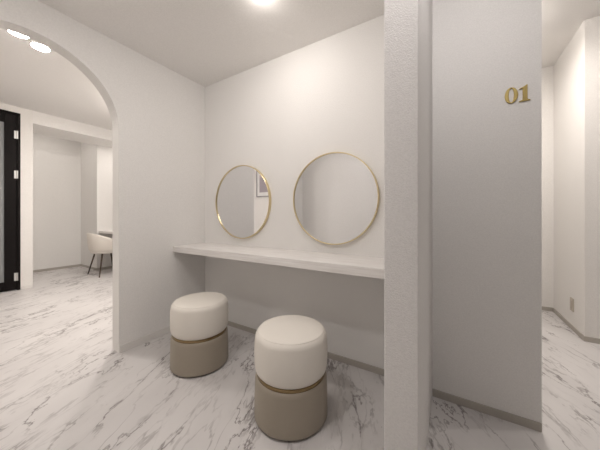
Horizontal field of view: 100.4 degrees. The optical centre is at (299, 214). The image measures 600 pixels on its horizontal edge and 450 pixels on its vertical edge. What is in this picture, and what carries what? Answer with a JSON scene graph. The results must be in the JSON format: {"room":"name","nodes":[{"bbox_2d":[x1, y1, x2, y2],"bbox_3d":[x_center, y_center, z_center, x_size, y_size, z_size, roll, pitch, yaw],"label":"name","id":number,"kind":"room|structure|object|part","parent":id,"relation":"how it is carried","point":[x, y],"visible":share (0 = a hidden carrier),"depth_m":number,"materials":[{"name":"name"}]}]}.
{"room":"service shop","nodes":[
{"label":"service shop","id":0,"kind":"room"},
{"bbox_2d":[0,103,32,288],"bbox_3d":[-4.517,-0.235,2.792,0.120,2.590,2.118,0,0,31],"label":"wall","id":1,"kind":"structure","parent":0,"point":[26,116],"depth_m":3.61,"materials":[{"name":"white paint"}]},
{"bbox_2d":[0,109,19,291],"bbox_3d":[-4.250,-0.190,3.164,0.169,2.500,0.952,0,0,31],"label":"door","id":2,"kind":"structure","parent":1,"relation":"attached to","point":[9,121],"depth_m":3.47,"materials":[{"name":"black wood"}]},
{"bbox_3d":[-4.247,-0.177,3.163,0.012,2.215,0.666,0,0,31],"label":"glass pane","id":3,"kind":"part","parent":2,"relation":"part of","materials":[{"name":"grey glass"}]},
{"bbox_2d":[21,285,32,288],"bbox_3d":[-3.942,1.039,3.614,0.008,0.042,0.116,0,0,31],"label":"baseboard","id":4,"kind":"structure","parent":1,"relation":"attached to","point":[27,286],"depth_m":3.61,"materials":[{"name":"white"}]},
{"bbox_2d":[0,28,111,129],"bbox_3d":[-2.831,-1.570,2.669,3.129,0.080,3.900,0,0,31],"label":"ceiling","id":5,"kind":"structure","parent":0,"point":[33,79],"depth_m":2.98,"materials":[{"name":"paint"}]},
{"bbox_2d":[6,30,29,38],"bbox_3d":[-2.360,-1.524,2.096,0.156,0.011,0.156,0,0,31],"label":"recessed light","id":6,"kind":"object","parent":5,"relation":"in","point":[10,32],"visible":0.39,"depth_m":2.12,"materials":[{"name":"white"}]},
{"bbox_2d":[28,41,51,51],"bbox_3d":[-2.358,-1.524,2.271,0.156,0.011,0.156,0,0,31],"label":"recessed light","id":7,"kind":"object","parent":5,"relation":"in","point":[36,45],"visible":0.93,"depth_m":2.26,"materials":[{"name":"white"}]},
{"bbox_2d":[33,133,80,269],"bbox_3d":[-4.849,-0.235,4.806,0.100,2.590,1.175,0,0,31],"label":"wall","id":8,"kind":"structure","parent":0,"point":[56,161],"depth_m":4.86,"materials":[{"name":"white paint"}]},
{"bbox_2d":[33,264,111,272],"bbox_3d":[-4.364,1.039,4.939,1.705,0.042,0.612,0,0,-20],"label":"baseboard","id":9,"kind":"structure","parent":8,"relation":"attached to","point":[77,265],"depth_m":4.89,"materials":[{"name":"grey"}]},
{"bbox_2d":[81,143,112,267],"bbox_3d":[-4.072,-0.235,5.247,0.770,2.590,0.585,0,0,31],"label":"wall","id":10,"kind":"structure","parent":0,"point":[96,160],"depth_m":4.94,"materials":[{"name":"white paint"}]},
{"bbox_2d":[0,0,204,352],"bbox_3d":[-1.492,-0.245,1.855,0.106,2.610,3.900,0,0,31],"label":"wall","id":11,"kind":"structure","parent":0,"point":[157,113],"depth_m":2.08,"materials":[{"name":"white paint"}]},
{"bbox_2d":[119,326,169,352],"bbox_3d":[-1.183,1.032,2.252,0.008,0.055,0.782,0,0,31],"label":"baseboard","id":12,"kind":"structure","parent":11,"relation":"attached to","point":[136,342],"depth_m":2.06,"materials":[{"name":"white"}]},
{"bbox_2d":[38,0,383,86],"bbox_3d":[0.284,-1.370,-0.524,5.611,0.090,4.240,0,0,31],"label":"ceiling","id":13,"kind":"structure","parent":0,"point":[206,42],"depth_m":1.74,"materials":[{"name":"paint"}]},
{"bbox_2d":[0,266,599,449],"bbox_3d":[-1.072,1.110,1.500,10.090,0.100,6.450,0,0,31],"label":"floor","id":14,"kind":"structure","parent":0,"point":[64,385],"depth_m":1.48,"materials":[{"name":"stone"}]},
{"bbox_2d":[87,233,112,277],"bbox_3d":[-3.502,0.685,4.499,0.554,0.756,0.513,0,0,31],"label":"tub chair","id":15,"kind":"object","parent":14,"relation":"on","point":[97,244],"visible":0.74,"depth_m":4.29,"materials":[{"name":"beige fabric"}]},
{"bbox_3d":[-3.733,0.863,4.479,0.139,0.399,0.028,0,0,-11],"label":"leg","id":16,"kind":"part","parent":15,"relation":"part of","materials":[{"name":"brown metal"}]},
{"bbox_3d":[-3.410,0.863,4.286,0.028,0.399,0.139,0,0,-21],"label":"leg","id":17,"kind":"part","parent":15,"relation":"part of","materials":[{"name":"brown metal"}]},
{"bbox_3d":[-3.492,0.633,4.516,0.472,0.083,0.472,0,0,31],"label":"seat","id":18,"kind":"part","parent":15,"relation":"part of","materials":[{"name":"beige fabric"}]},
{"bbox_2d":[170,292,228,377],"bbox_3d":[-0.721,0.829,1.809,0.393,0.460,0.393,0,0,31],"label":"stool","id":19,"kind":"object","parent":14,"relation":"on","point":[198,321],"visible":1,"depth_m":1.65,"materials":[{"name":"beige leather"}]},
{"bbox_2d":[170,292,228,340],"bbox_3d":[-0.721,0.711,1.809,0.393,0.224,0.393,0,0,31],"label":"seat cushion","id":20,"kind":"object","parent":19,"relation":"on","point":[202,316],"depth_m":1.66,"materials":[{"name":"beige leather"}]},
{"bbox_2d":[254,315,327,440],"bbox_3d":[-0.048,0.829,1.353,0.393,0.460,0.393,0,0,31],"label":"stool","id":21,"kind":"object","parent":14,"relation":"on","point":[291,351],"visible":1,"depth_m":1.19,"materials":[{"name":"grey"}]},
{"bbox_2d":[254,315,327,389],"bbox_3d":[-0.048,0.711,1.353,0.393,0.224,0.393,0,0,31],"label":"seat cushion","id":22,"kind":"object","parent":21,"relation":"on","point":[291,351],"depth_m":1.21,"materials":[{"name":"beige leather"}]},
{"bbox_2d":[205,0,541,422],"bbox_3d":[0.085,-0.300,1.984,2.666,2.720,0.160,0,0,31],"label":"wall","id":23,"kind":"structure","parent":0,"point":[487,149],"depth_m":1.45,"materials":[{"name":"white paint"}]},
{"bbox_2d":[215,165,270,238],"bbox_3d":[-0.539,-0.120,2.302,0.674,0.674,0.030,0,0,31],"label":"round mirror","id":24,"kind":"object","parent":23,"relation":"attached to","point":[243,195],"visible":1,"depth_m":2.28,"materials":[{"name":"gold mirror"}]},
{"bbox_2d":[173,243,383,278],"bbox_3d":[-0.232,0.311,1.926,1.973,0.054,0.350,0,0,31],"label":"shelf","id":25,"kind":"object","parent":23,"relation":"attached to","point":[372,267],"visible":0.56,"depth_m":1.71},
{"bbox_2d":[227,321,383,375],"bbox_3d":[-0.140,1.039,2.070,1.965,0.042,0.008,0,0,31],"label":"baseboard","id":26,"kind":"structure","parent":23,"relation":"attached to","point":[377,370],"depth_m":1.78,"materials":[{"name":"grey"}]},
{"bbox_2d":[293,152,379,244],"bbox_3d":[0.237,-0.120,1.830,0.674,0.674,0.030,0,0,31],"label":"round mirror","id":27,"kind":"object","parent":23,"relation":"attached to","point":[336,195],"visible":1,"depth_m":1.81,"materials":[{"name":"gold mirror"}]},
{"bbox_2d":[432,389,541,431],"bbox_3d":[0.979,1.039,1.343,0.473,0.042,0.008,0,0,31],"label":"baseboard","id":28,"kind":"structure","parent":23,"relation":"attached to","point":[516,419],"depth_m":1.32,"materials":[{"name":"grey"}]},
{"bbox_2d":[505,84,530,103],"bbox_3d":[1.102,-0.612,1.268,0.101,0.081,0.008,0,0,31],"label":"number sign","id":29,"kind":"object","parent":23,"relation":"attached to","point":[524,88],"depth_m":1.26,"materials":[{"name":"gold metal"}]},
{"bbox_2d":[384,0,431,449],"bbox_3d":[0.553,-0.133,1.208,0.114,2.385,0.762,0,0,31],"label":"wall pillar","id":30,"kind":"structure","parent":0,"point":[407,23],"depth_m":0.89,"materials":[{"name":"paint"}]},
{"bbox_2d":[542,66,553,307],"bbox_3d":[1.429,-0.290,3.637,3.244,2.700,0.120,0,0,31],"label":"wall","id":31,"kind":"structure","parent":0,"point":[547,72],"depth_m":2.76,"materials":[{"name":"white paint"}]},
{"bbox_2d":[542,0,599,67],"bbox_3d":[1.913,-1.680,2.155,5.611,0.080,2.150,0,0,31],"label":"ceiling","id":32,"kind":"structure","parent":0,"point":[561,19],"depth_m":2.12,"materials":[{"name":"paint"}]},
{"bbox_2d":[554,16,599,338],"bbox_3d":[3.631,-0.290,1.859,2.367,2.700,0.870,0,0,31],"label":"wall","id":33,"kind":"structure","parent":0,"point":[577,69],"depth_m":2.20,"materials":[{"name":"white paint"}]},
{"bbox_2d":[542,306,599,343],"bbox_3d":[2.926,1.039,2.213,3.700,0.042,0.758,0,0,31],"label":"baseboard","id":34,"kind":"structure","parent":33,"relation":"attached to","point":[584,338],"depth_m":2.28,"materials":[{"name":"grey"}]},
{"bbox_2d":[570,297,573,311],"bbox_3d":[2.516,0.828,2.315,0.012,0.120,0.072,0,0,31],"label":"wall socket","id":35,"kind":"object","parent":33,"relation":"attached to","point":[571,298],"visible":1,"depth_m":2.30,"materials":[{"name":"beige plastic"}]},
{"bbox_3d":[-4.328,-1.570,4.489,1.320,0.080,1.175,0,0,31],"label":"ceiling","id":36,"kind":"structure","parent":0,"visible":0},
{"bbox_2d":[33,111,112,147],"bbox_3d":[-3.779,-1.447,4.497,0.630,0.206,1.562,0,0,31],"label":"beam","id":37,"kind":"structure","parent":36,"relation":"attached to","point":[43,124],"depth_m":4.12,"materials":[{"name":"paint"}]},
{"bbox_3d":[-2.916,-0.235,4.944,1.520,2.590,0.100,0,0,31],"label":"wall","id":38,"kind":"structure","parent":0,"visible":0},
{"bbox_2d":[99,230,112,233],"bbox_3d":[-3.087,0.325,4.662,1.520,0.040,0.560,0,0,31],"label":"desk","id":39,"kind":"object","parent":38,"relation":"attached to","point":[106,231],"visible":0.2,"depth_m":4.65,"materials":[{"name":"white"}]}
]}

